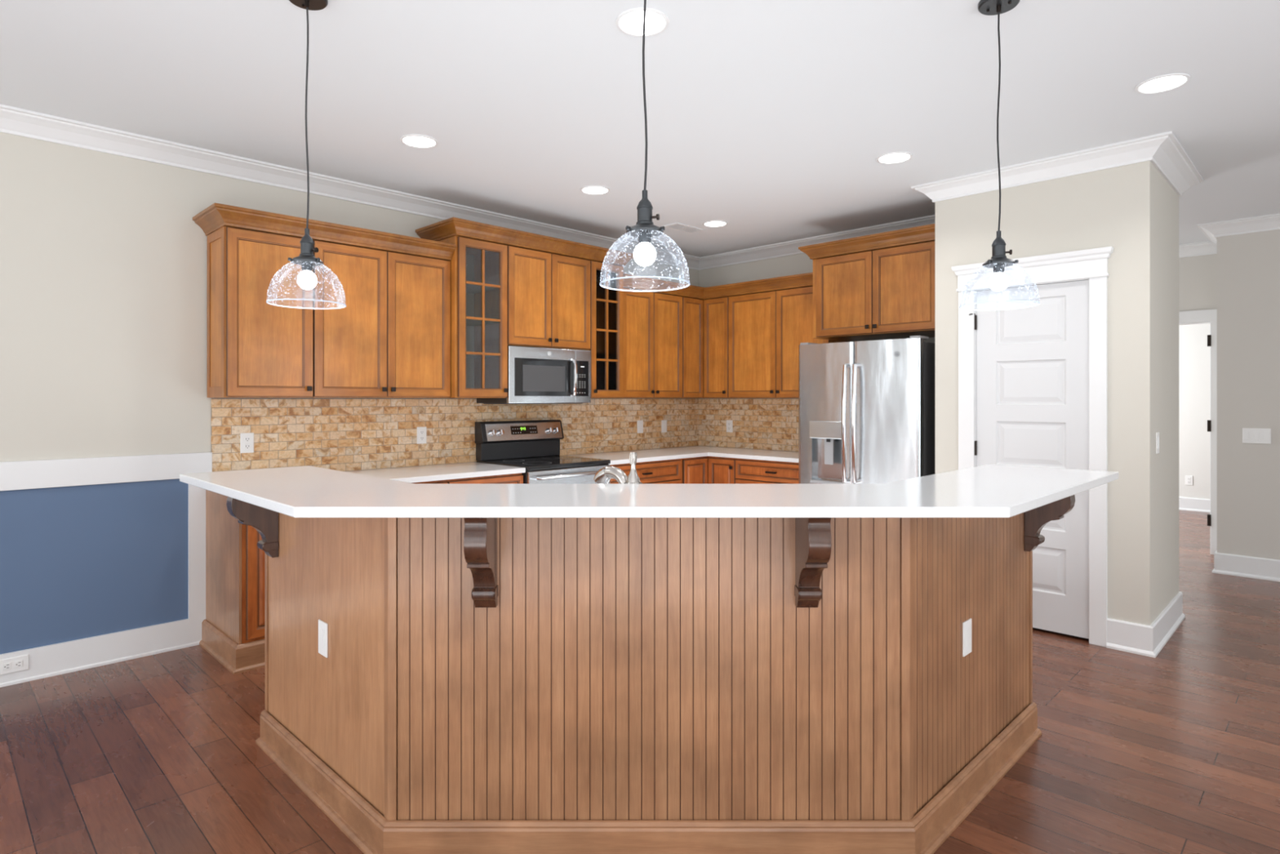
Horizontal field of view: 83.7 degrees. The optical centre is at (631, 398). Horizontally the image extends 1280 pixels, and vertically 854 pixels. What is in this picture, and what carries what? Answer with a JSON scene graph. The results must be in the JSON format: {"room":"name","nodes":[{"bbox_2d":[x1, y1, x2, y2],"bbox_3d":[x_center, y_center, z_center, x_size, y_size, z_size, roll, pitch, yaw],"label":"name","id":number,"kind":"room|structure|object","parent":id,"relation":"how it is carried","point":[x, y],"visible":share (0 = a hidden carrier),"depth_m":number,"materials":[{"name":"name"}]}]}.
{"room":"kitchen","nodes":[
{"label":"kitchen","id":0,"kind":"room"},
{"bbox_2d":[0,132,698,471],"bbox_3d":[-2.548,0.000,3.957,0.120,2.740,9.193,0,0,45],"label":"wall","id":1,"kind":"structure","parent":0,"point":[103,255],"depth_m":3.70,"materials":[{"name":"grey paint"}]},
{"bbox_2d":[0,653,28,675],"bbox_3d":[-2.966,1.276,3.423,0.009,0.072,0.116,0,0,45],"label":"electrical outlet","id":2,"kind":"object","parent":1,"relation":"attached to","point":[8,665],"visible":1,"depth_m":3.42,"materials":[{"name":"white plastic"}]},
{"bbox_2d":[3,662,11,670],"bbox_3d":[-2.979,1.276,3.406,0.002,0.032,0.028,0,0,45],"label":"receptacle","id":3,"kind":"object","parent":2,"relation":"attached to","point":[6,665],"depth_m":3.41,"materials":[{"name":"white plastic"}]},
{"bbox_2d":[14,659,22,667],"bbox_3d":[-2.949,1.276,3.436,0.002,0.032,0.028,0,0,45],"label":"receptacle","id":4,"kind":"object","parent":2,"relation":"attached to","point":[18,663],"depth_m":3.44,"materials":[{"name":"white plastic"}]},
{"bbox_2d":[0,478,188,653],"bbox_3d":[-4.107,0.827,2.311,0.004,0.783,4.660,0,0,45],"label":"wall panel","id":5,"kind":"object","parent":1,"relation":"attached to","point":[84,561],"depth_m":3.64,"materials":[{"name":"blue paint"}]},
{"bbox_2d":[0,452,212,490],"bbox_3d":[-4.061,0.370,2.345,0.020,0.137,4.774,0,0,45],"label":"trim","id":6,"kind":"structure","parent":1,"relation":"attached to","point":[42,473],"depth_m":3.66,"materials":[{"name":"white paint"}]},
{"bbox_2d":[188,484,205,618],"bbox_3d":[-3.991,0.829,2.417,0.018,0.779,4.523,0,0,45],"label":"trim","id":7,"kind":"structure","parent":1,"relation":"attached to","point":[197,495],"depth_m":3.98,"materials":[{"name":"white paint"}]},
{"bbox_2d":[206,226,313,397],"bbox_3d":[-2.098,-0.460,4.047,0.458,0.913,0.364,0,0,-45],"label":"upper cabinet","id":8,"kind":"object","parent":1,"relation":"attached to","point":[257,347],"visible":0.98,"depth_m":3.92,"materials":[{"name":"brown wood"}]},
{"bbox_2d":[192,202,456,260],"bbox_3d":[-1.797,-0.962,4.325,0.421,0.092,1.413,0,0,45],"label":"crown molding","id":9,"kind":"structure","parent":8,"relation":"on","point":[217,215],"depth_m":4.08,"materials":[{"name":"brown wood"}]},
{"bbox_2d":[312,240,450,397],"bbox_3d":[-1.622,-0.460,4.524,0.888,0.910,0.364,0,0,-45],"label":"upper cabinet","id":10,"kind":"object","parent":1,"relation":"attached to","point":[391,337],"visible":0.99,"depth_m":4.39,"materials":[{"name":"brown wood"}]},
{"bbox_2d":[210,398,698,471],"bbox_3d":[-0.857,0.233,5.556,4.300,0.465,0.010,0,0,-45],"label":"tile backsplash","id":11,"kind":"structure","parent":1,"relation":"attached to","point":[340,434],"depth_m":4.84,"materials":[{"name":"stone"}]},
{"bbox_2d":[240,432,253,453],"bbox_3d":[-2.240,0.258,4.159,0.072,0.116,0.009,0,0,-45],"label":"electrical outlet","id":12,"kind":"object","parent":11,"relation":"attached to","point":[246,439],"visible":1,"depth_m":4.16,"materials":[{"name":"white plastic"}]},
{"bbox_2d":[244,436,250,441],"bbox_3d":[-2.239,0.237,4.158,0.002,0.028,0.032,0,0,45],"label":"receptacle","id":13,"kind":"object","parent":12,"relation":"attached to","point":[246,438],"depth_m":4.16,"materials":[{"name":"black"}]},
{"bbox_2d":[244,444,250,448],"bbox_3d":[-2.239,0.279,4.158,0.002,0.028,0.032,0,0,45],"label":"receptacle","id":14,"kind":"object","parent":12,"relation":"attached to","point":[246,446],"depth_m":4.16,"materials":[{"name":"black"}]},
{"bbox_2d":[417,426,426,444],"bbox_3d":[-1.455,0.254,4.945,0.072,0.116,0.009,0,0,-45],"label":"electrical outlet","id":15,"kind":"object","parent":11,"relation":"attached to","point":[421,431],"visible":1,"depth_m":4.94,"materials":[{"name":"white plastic"}]},
{"bbox_2d":[419,430,424,434],"bbox_3d":[-1.453,0.233,4.943,0.002,0.028,0.032,0,0,45],"label":"receptacle","id":16,"kind":"object","parent":15,"relation":"attached to","point":[421,432],"depth_m":4.94,"materials":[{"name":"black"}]},
{"bbox_2d":[637,420,643,433],"bbox_3d":[0.076,0.255,6.475,0.072,0.116,0.009,0,0,-45],"label":"switch plate","id":17,"kind":"object","parent":11,"relation":"attached to","point":[640,423],"visible":1,"depth_m":6.47,"materials":[{"name":"white plastic"}]},
{"bbox_2d":[661,419,666,432],"bbox_3d":[0.303,0.260,6.703,0.072,0.116,0.009,0,0,-45],"label":"switch plate","id":18,"kind":"object","parent":11,"relation":"attached to","point":[664,423],"visible":1,"depth_m":6.70,"materials":[{"name":"white plastic"}]},
{"bbox_2d":[437,235,507,397],"bbox_3d":[-1.139,-0.538,4.957,0.405,1.067,0.434,0,0,-45],"label":"upper cabinet","id":19,"kind":"object","parent":1,"relation":"attached to","point":[478,268],"visible":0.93,"depth_m":4.93,"materials":[{"name":"brown wood"}]},
{"bbox_2d":[466,284,498,293],"bbox_3d":[-1.167,-0.774,4.985,0.369,0.012,0.340,0,0,-45],"label":"shelf","id":20,"kind":"object","parent":19,"relation":"attached to","point":[470,288],"depth_m":5.03,"materials":[{"name":"brown wood"}]},
{"bbox_2d":[466,319,498,325],"bbox_3d":[-1.167,-0.537,4.985,0.369,0.012,0.340,0,0,-45],"label":"shelf","id":21,"kind":"object","parent":19,"relation":"attached to","point":[468,322],"depth_m":5.02,"materials":[{"name":"brown wood"}]},
{"bbox_2d":[466,354,498,358],"bbox_3d":[-1.167,-0.301,4.985,0.369,0.012,0.340,0,0,-45],"label":"shelf","id":22,"kind":"object","parent":19,"relation":"attached to","point":[468,356],"depth_m":5.00,"materials":[{"name":"brown wood"}]},
{"bbox_2d":[506,244,590,350],"bbox_3d":[-0.723,-0.723,5.373,0.769,0.695,0.434,0,0,-45],"label":"upper cabinet","id":23,"kind":"object","parent":1,"relation":"attached to","point":[548,294],"visible":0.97,"depth_m":5.21,"materials":[{"name":"brown wood"}]},
{"bbox_2d":[415,217,634,266],"bbox_3d":[-0.727,-1.117,5.345,0.491,0.092,1.678,0,0,45],"label":"crown molding","id":24,"kind":"structure","parent":23,"relation":"on","point":[453,226],"depth_m":4.99,"materials":[{"name":"brown wood"}]},
{"bbox_2d":[476,346,591,404],"bbox_3d":[-0.710,-0.165,5.360,0.762,0.409,0.472,0,0,-45],"label":"microwave","id":25,"kind":"object","parent":23,"relation":"attached to","point":[535,375],"visible":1,"depth_m":5.20,"materials":[{"name":"silver metal"}]},
{"bbox_2d":[0,104,1204,270],"bbox_3d":[-1.085,-1.320,2.572,3.908,0.100,9.303,0,0,45],"label":"trim","id":26,"kind":"structure","parent":1,"relation":"attached to","point":[1164,151],"depth_m":4.22,"materials":[{"name":"white paint"}]},
{"bbox_2d":[586,260,623,398],"bbox_3d":[-0.324,-0.538,5.773,0.359,1.067,0.434,0,0,-45],"label":"upper cabinet","id":27,"kind":"object","parent":1,"relation":"attached to","point":[606,298],"visible":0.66,"depth_m":5.64,"materials":[{"name":"brown wood"}]},
{"bbox_2d":[0,550,1279,687],"bbox_3d":[0.962,1.291,2.192,7.340,0.158,11.660,0,0,45],"label":"baseboard","id":28,"kind":"structure","parent":1,"relation":"attached to","point":[53,660],"depth_m":3.75,"materials":[{"name":"white paint"}]},
{"bbox_2d":[622,287,682,398],"bbox_3d":[0.062,-0.460,6.207,0.799,0.910,0.364,0,0,-45],"label":"upper cabinet","id":29,"kind":"object","parent":1,"relation":"attached to","point":[653,321],"visible":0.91,"depth_m":6.09,"materials":[{"name":"brown wood"}]},
{"bbox_2d":[680,296,729,398],"bbox_3d":[0.656,-0.460,6.623,0.617,0.910,0.627,0,0,45],"label":"upper cabinet","id":30,"kind":"object","parent":1,"relation":"attached to","point":[704,322],"visible":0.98,"depth_m":6.49,"materials":[{"name":"brown wood"}]},
{"bbox_2d":[623,272,813,299],"bbox_3d":[0.729,-0.962,5.995,1.631,0.092,1.436,0,0,45],"label":"crown molding","id":31,"kind":"structure","parent":30,"relation":"on","point":[802,280],"depth_m":6.12,"materials":[{"name":"brown wood"}]},
{"bbox_2d":[0,0,1279,257],"bbox_3d":[2.072,-1.420,3.302,7.940,0.100,15.400,0,0,45],"label":"ceiling","id":32,"kind":"structure","parent":0,"point":[771,120],"depth_m":3.17,"materials":[{"name":"white paint"}]},
{"bbox_2d":[266,0,346,308],"bbox_3d":[-1.105,-0.844,2.430,0.247,1.050,0.247,0,0,45],"label":"pendant lamp","id":33,"kind":"object","parent":32,"relation":"hanging from","point":[306,279],"visible":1,"depth_m":2.42,"materials":[{"name":"clear glass"}]},
{"bbox_2d":[287,228,323,271],"bbox_3d":[-1.105,-0.505,2.425,0.108,0.143,0.110,0,0,45],"label":"socket","id":34,"kind":"object","parent":33,"relation":"attached to","point":[306,258],"depth_m":2.41,"materials":[{"name":"black metal"}]},
{"bbox_2d":[400,133,438,148],"bbox_3d":[-1.132,-1.366,3.800,0.196,0.006,0.196,0,0,45],"label":"recessed light","id":35,"kind":"object","parent":32,"relation":"in","point":[421,141],"visible":1,"depth_m":3.79,"materials":[{"name":"white plastic"}]},
{"bbox_2d":[403,136,435,146],"bbox_3d":[-1.132,-1.368,3.800,0.165,0.002,0.165,0,0,45],"label":"diffuser","id":36,"kind":"object","parent":35,"relation":"attached to","point":[412,141],"depth_m":3.80,"materials":[{"name":"white plastic"}]},
{"bbox_2d":[580,185,609,195],"bbox_3d":[-0.242,-1.366,4.690,0.196,0.006,0.196,0,0,45],"label":"recessed light","id":37,"kind":"object","parent":32,"relation":"in","point":[591,189],"visible":1,"depth_m":4.68,"materials":[{"name":"white plastic"}]},
{"bbox_2d":[582,186,607,194],"bbox_3d":[-0.242,-1.368,4.690,0.165,0.002,0.165,0,0,45],"label":"diffuser","id":38,"kind":"object","parent":37,"relation":"attached to","point":[588,190],"depth_m":4.70,"materials":[{"name":"white plastic"}]},
{"bbox_2d":[615,7,669,36],"bbox_3d":[0.037,-1.366,2.600,0.196,0.006,0.196,0,0,45],"label":"recessed light","id":39,"kind":"object","parent":32,"relation":"in","point":[629,22],"visible":1,"depth_m":2.60,"materials":[{"name":"white paint"}]},
{"bbox_2d":[619,11,665,34],"bbox_3d":[0.037,-1.368,2.600,0.165,0.002,0.165,0,0,45],"label":"diffuser","id":40,"kind":"object","parent":39,"relation":"attached to","point":[630,22],"depth_m":2.60,"materials":[{"name":"white plastic"}]},
{"bbox_2d":[600,0,689,290],"bbox_3d":[0.035,-0.835,1.953,0.247,1.050,0.247,0,0,45],"label":"pendant lamp","id":41,"kind":"object","parent":32,"relation":"hanging from","point":[644,254],"visible":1,"depth_m":1.94,"materials":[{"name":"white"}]},
{"bbox_2d":[625,190,665,243],"bbox_3d":[0.035,-0.496,1.948,0.108,0.143,0.110,0,0,45],"label":"socket","id":42,"kind":"object","parent":41,"relation":"attached to","point":[644,229],"depth_m":1.94,"materials":[{"name":"black metal"}]},
{"bbox_2d":[663,222,705,233],"bbox_3d":[0.420,-1.366,5.730,0.340,0.008,0.150,0,0,-45],"label":"ceiling vent","id":43,"kind":"object","parent":32,"relation":"in","point":[677,226],"visible":1,"depth_m":5.72,"materials":[{"name":"white metal"}]},
{"bbox_2d":[702,220,728,226],"bbox_3d":[0.651,-1.366,5.590,0.196,0.006,0.196,0,0,45],"label":"recessed light","id":44,"kind":"object","parent":32,"relation":"in","point":[712,223],"visible":1,"depth_m":5.58,"materials":[{"name":"white plastic"}]},
{"bbox_2d":[704,221,725,226],"bbox_3d":[0.651,-1.368,5.590,0.165,0.002,0.165,0,0,45],"label":"diffuser","id":45,"kind":"object","parent":44,"relation":"attached to","point":[708,223],"depth_m":5.60,"materials":[{"name":"white plastic"}]},
{"bbox_2d":[875,151,912,164],"bbox_3d":[1.491,-1.366,4.060,0.196,0.006,0.196,0,0,45],"label":"recessed light","id":46,"kind":"object","parent":32,"relation":"in","point":[892,157],"visible":1,"depth_m":4.06,"materials":[{"name":"white plastic"}]},
{"bbox_2d":[879,153,910,163],"bbox_3d":[1.491,-1.368,4.060,0.165,0.002,0.165,0,0,45],"label":"diffuser","id":47,"kind":"object","parent":46,"relation":"attached to","point":[886,157],"depth_m":4.06,"materials":[{"name":"white plastic"}]},
{"bbox_2d":[960,0,1039,310],"bbox_3d":[1.263,-0.843,2.460,0.247,1.050,0.247,0,0,45],"label":"pendant lamp","id":48,"kind":"object","parent":32,"relation":"hanging from","point":[998,281],"visible":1,"depth_m":2.45,"materials":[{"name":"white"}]},
{"bbox_2d":[982,231,1018,273],"bbox_3d":[1.263,-0.504,2.455,0.108,0.143,0.110,0,0,45],"label":"socket","id":49,"kind":"object","parent":48,"relation":"attached to","point":[998,260],"depth_m":2.44,"materials":[{"name":"black metal"}]},
{"bbox_2d":[1134,73,1191,93],"bbox_3d":[2.305,-1.366,3.105,0.196,0.006,0.196,0,0,45],"label":"recessed light","id":50,"kind":"object","parent":32,"relation":"in","point":[1166,82],"visible":1,"depth_m":3.10,"materials":[{"name":"white plastic"}]},
{"bbox_2d":[1138,75,1186,92],"bbox_3d":[2.305,-1.368,3.105,0.165,0.002,0.165,0,0,45],"label":"diffuser","id":51,"kind":"object","parent":50,"relation":"attached to","point":[1159,83],"depth_m":3.10,"materials":[{"name":"white plastic"}]},
{"bbox_2d":[0,510,1279,853],"bbox_3d":[2.072,1.420,3.302,7.940,0.100,15.400,0,0,45],"label":"floor","id":52,"kind":"structure","parent":0,"point":[1177,750],"depth_m":2.73,"materials":[{"name":"brown wood"}]},
{"bbox_2d":[199,489,264,674],"bbox_3d":[-1.969,0.934,3.993,0.645,0.872,0.644,0,0,-45],"label":"base cabinet","id":53,"kind":"object","parent":52,"relation":"on","point":[233,628],"visible":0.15,"depth_m":3.66,"materials":[{"name":"brown wood"}]},
{"bbox_2d":[343,462,525,483],"bbox_3d":[-1.556,0.481,4.404,0.630,0.032,1.751,0,0,45],"label":"countertop","id":54,"kind":"structure","parent":53,"relation":"on","point":[411,474],"depth_m":4.56,"materials":[{"name":"white stone"}]},
{"bbox_2d":[411,480,447,484],"bbox_3d":[-1.540,0.934,4.421,0.559,0.872,0.646,0,0,-45],"label":"base cabinet","id":55,"kind":"object","parent":52,"relation":"on","point":[439,482],"visible":0.02,"depth_m":4.36,"materials":[{"name":"brown wood"}]},
{"bbox_2d":[446,472,523,484],"bbox_3d":[-1.139,0.934,4.822,0.569,0.872,0.646,0,0,-45],"label":"base cabinet","id":56,"kind":"object","parent":52,"relation":"on","point":[513,478],"visible":0.02,"depth_m":4.65,"materials":[{"name":"brown wood"}]},
{"bbox_2d":[475,419,610,484],"bbox_3d":[-0.636,0.770,5.263,0.758,1.200,0.713,0,0,-45],"label":"electric range","id":57,"kind":"object","parent":52,"relation":"on","point":[534,446],"visible":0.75,"depth_m":5.27,"materials":[{"name":"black metal"}]},
{"bbox_2d":[476,455,610,471],"bbox_3d":[-0.650,0.470,5.279,0.756,0.030,0.635,0,0,-45],"label":"cooktop","id":58,"kind":"object","parent":57,"relation":"in","point":[531,463],"depth_m":5.17,"materials":[{"name":"black ceramic"}]},
{"bbox_2d":[609,458,682,484],"bbox_3d":[-0.085,0.934,5.876,0.879,0.872,0.646,0,0,-45],"label":"base cabinet","id":59,"kind":"object","parent":52,"relation":"on","point":[666,471],"visible":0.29,"depth_m":5.76,"materials":[{"name":"brown wood"}]},
{"bbox_2d":[567,445,798,465],"bbox_3d":[0.600,0.481,5.847,1.640,0.032,1.808,0,0,45],"label":"countertop","id":60,"kind":"structure","parent":59,"relation":"on","point":[670,453],"depth_m":6.00,"materials":[{"name":"white stone"}]},
{"bbox_2d":[226,494,1075,853],"bbox_3d":[0.106,0.839,2.697,3.287,1.062,1.501,0,0,0],"label":"kitchen island","id":61,"kind":"object","parent":52,"relation":"on","point":[483,685],"visible":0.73,"depth_m":2.12,"materials":[{"name":"brown wood"}]},
{"bbox_2d":[318,619,328,657],"bbox_3d":[-1.065,0.825,2.458,0.072,0.116,0.008,0,0,45],"label":"electrical outlet","id":62,"kind":"object","parent":61,"relation":"attached to","point":[322,626],"visible":1,"depth_m":2.45,"materials":[{"name":"white plastic"}]},
{"bbox_2d":[179,463,1118,517],"bbox_3d":[0.089,0.294,2.452,3.539,0.028,1.214,0,0,0],"label":"countertop","id":63,"kind":"structure","parent":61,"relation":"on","point":[986,491],"depth_m":2.04,"materials":[{"name":"white stone"}]},
{"bbox_2d":[962,617,971,657],"bbox_3d":[1.145,0.815,2.438,0.072,0.116,0.008,0,0,-45],"label":"electrical outlet","id":64,"kind":"object","parent":61,"relation":"attached to","point":[966,625],"visible":1,"depth_m":2.43,"materials":[{"name":"white plastic"}]},
{"bbox_3d":[0.088,0.481,2.861,2.914,0.032,1.200,0,0,0],"label":"island countertop","id":65,"kind":"structure","parent":61,"relation":"on","visible":0},
{"bbox_2d":[593,451,642,484],"bbox_3d":[-0.050,0.322,2.442,0.204,0.287,0.062,0,0,41],"label":"kitchen faucet","id":66,"kind":"object","parent":65,"relation":"on","point":[603,475],"visible":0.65,"depth_m":2.42,"materials":[{"name":"silver metal"}]},
{"bbox_2d":[682,456,736,484],"bbox_3d":[0.649,0.934,6.427,0.905,0.872,0.935,0,0,45],"label":"base cabinet","id":67,"kind":"object","parent":52,"relation":"on","point":[703,469],"visible":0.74,"depth_m":6.10,"materials":[{"name":"brown wood"}]},
{"bbox_2d":[735,457,798,484],"bbox_3d":[1.334,0.934,5.947,0.739,0.872,0.646,0,0,45],"label":"base cabinet","id":68,"kind":"object","parent":52,"relation":"on","point":[748,471],"visible":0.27,"depth_m":5.79,"materials":[{"name":"brown wood"}]},
{"bbox_2d":[798,335,934,484],"bbox_3d":[1.811,0.479,5.228,0.908,1.782,0.952,0,0,45],"label":"refrigerator","id":69,"kind":"object","parent":52,"relation":"on","point":[866,409],"visible":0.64,"depth_m":4.87,"materials":[{"name":"grey metal"}]},
{"bbox_2d":[698,253,934,450],"bbox_3d":[1.642,0.000,6.183,2.659,2.740,0.120,0,0,45],"label":"wall","id":70,"kind":"structure","parent":0,"point":[798,264],"depth_m":6.58,"materials":[{"name":"grey paint"}]},
{"bbox_2d":[698,398,798,451],"bbox_3d":[1.246,0.233,6.485,1.649,0.465,0.010,0,0,45],"label":"tile backsplash","id":71,"kind":"structure","parent":70,"relation":"attached to","point":[764,424],"depth_m":6.63,"materials":[{"name":"stone"}]},
{"bbox_2d":[726,419,733,432],"bbox_3d":[0.926,0.262,6.793,0.072,0.116,0.009,0,0,45],"label":"electrical outlet","id":72,"kind":"object","parent":71,"relation":"attached to","point":[729,423],"visible":1,"depth_m":6.79,"materials":[{"name":"white plastic"}]},
{"bbox_2d":[728,285,844,398],"bbox_3d":[1.323,-0.460,6.143,1.002,0.910,0.364,0,0,45],"label":"upper cabinet","id":73,"kind":"object","parent":70,"relation":"attached to","point":[766,330],"visible":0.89,"depth_m":6.10,"materials":[{"name":"brown wood"}]},
{"bbox_2d":[798,223,934,342],"bbox_3d":[1.908,-0.814,5.342,1.094,0.698,0.691,0,0,45],"label":"upper cabinet","id":74,"kind":"object","parent":70,"relation":"attached to","point":[886,293],"depth_m":5.13,"materials":[{"name":"brown wood"}]},
{"bbox_2d":[934,160,1153,625],"bbox_3d":[2.398,0.000,4.253,1.139,2.740,0.100,0,0,45],"label":"wall","id":75,"kind":"structure","parent":0,"point":[1113,207],"depth_m":3.94,"materials":[{"name":"grey paint"}]},
{"bbox_2d":[968,280,1088,638],"bbox_3d":[2.333,0.342,4.231,0.638,2.020,0.107,0,0,45],"label":"door","id":76,"kind":"structure","parent":75,"relation":"in","point":[1033,362],"depth_m":4.18,"materials":[{"name":"white paint"}]},
{"bbox_2d":[951,246,1114,646],"bbox_3d":[2.366,0.270,4.248,0.854,2.200,0.152,0,0,45],"label":"trim","id":77,"kind":"structure","parent":75,"relation":"attached to","point":[1091,264],"depth_m":4.00,"materials":[{"name":"white paint"}]},
{"bbox_2d":[1106,591,1185,657],"bbox_3d":[1.765,1.291,5.480,3.826,0.158,0.996,0,0,45],"label":"baseboard","id":78,"kind":"structure","parent":75,"relation":"attached to","point":[1146,640],"depth_m":3.90,"materials":[{"name":"white paint"}]},
{"bbox_2d":[1153,165,1178,621],"bbox_3d":[3.098,0.000,4.218,0.100,2.740,0.840,0,0,45],"label":"wall","id":79,"kind":"structure","parent":0,"point":[1166,199],"depth_m":4.16,"materials":[{"name":"grey paint"}]},
{"bbox_2d":[1155,431,1159,453],"bbox_3d":[2.910,0.245,3.953,0.072,0.116,0.009,0,0,-45],"label":"light switch","id":80,"kind":"object","parent":79,"relation":"attached to","point":[1157,433],"visible":1,"depth_m":3.94,"materials":[{"name":"white plastic"}]},
{"bbox_2d":[1178,323,1209,498],"bbox_3d":[7.205,0.000,8.436,7.340,2.740,0.120,0,0,45],"label":"wall","id":81,"kind":"structure","parent":0,"point":[1193,349],"depth_m":8.71,"materials":[{"name":"white paint"}]},
{"bbox_2d":[1185,475,1192,484],"bbox_3d":[6.813,1.000,8.736,0.072,0.116,0.009,0,0,45],"label":"electrical outlet","id":82,"kind":"object","parent":81,"relation":"attached to","point":[1188,479],"visible":1,"depth_m":8.74,"materials":[{"name":"white plastic"}]},
{"bbox_2d":[1178,497,1209,512],"bbox_3d":[6.481,1.291,9.055,5.440,0.158,0.028,0,0,45],"label":"baseboard","id":83,"kind":"structure","parent":81,"relation":"attached to","point":[1197,504],"depth_m":8.69,"materials":[{"name":"white paint"}]},
{"bbox_2d":[1178,253,1217,311],"bbox_3d":[3.846,0.000,7.637,3.919,2.740,0.120,0,0,45],"label":"wall","id":84,"kind":"structure","parent":0,"point":[1197,275],"depth_m":6.36,"materials":[{"name":"grey paint"}]},
{"bbox_2d":[1178,309,1217,554],"bbox_3d":[4.840,0.293,6.611,0.979,2.153,0.126,0,0,45],"label":"trim","id":85,"kind":"structure","parent":84,"relation":"attached to","point":[1207,316],"depth_m":6.27,"materials":[{"name":"white paint"}]},
{"bbox_2d":[1217,229,1279,559],"bbox_3d":[5.893,0.000,4.423,3.521,2.740,0.120,0,0,45],"label":"wall","id":86,"kind":"structure","parent":0,"point":[1248,264],"depth_m":5.50,"materials":[{"name":"grey paint"}]},
{"bbox_2d":[1178,213,1279,257],"bbox_3d":[0.962,-1.320,2.192,7.340,0.100,11.660,0,0,45],"label":"trim","id":87,"kind":"structure","parent":86,"relation":"attached to","point":[1213,230],"depth_m":5.55,"materials":[{"name":"white paint"}]},
{"bbox_2d":[1242,427,1271,444],"bbox_3d":[4.769,0.285,5.455,0.165,0.116,0.009,0,0,45],"label":"light switch","id":88,"kind":"object","parent":86,"relation":"attached to","point":[1250,435],"visible":1,"depth_m":5.45,"materials":[{"name":"white plastic"}]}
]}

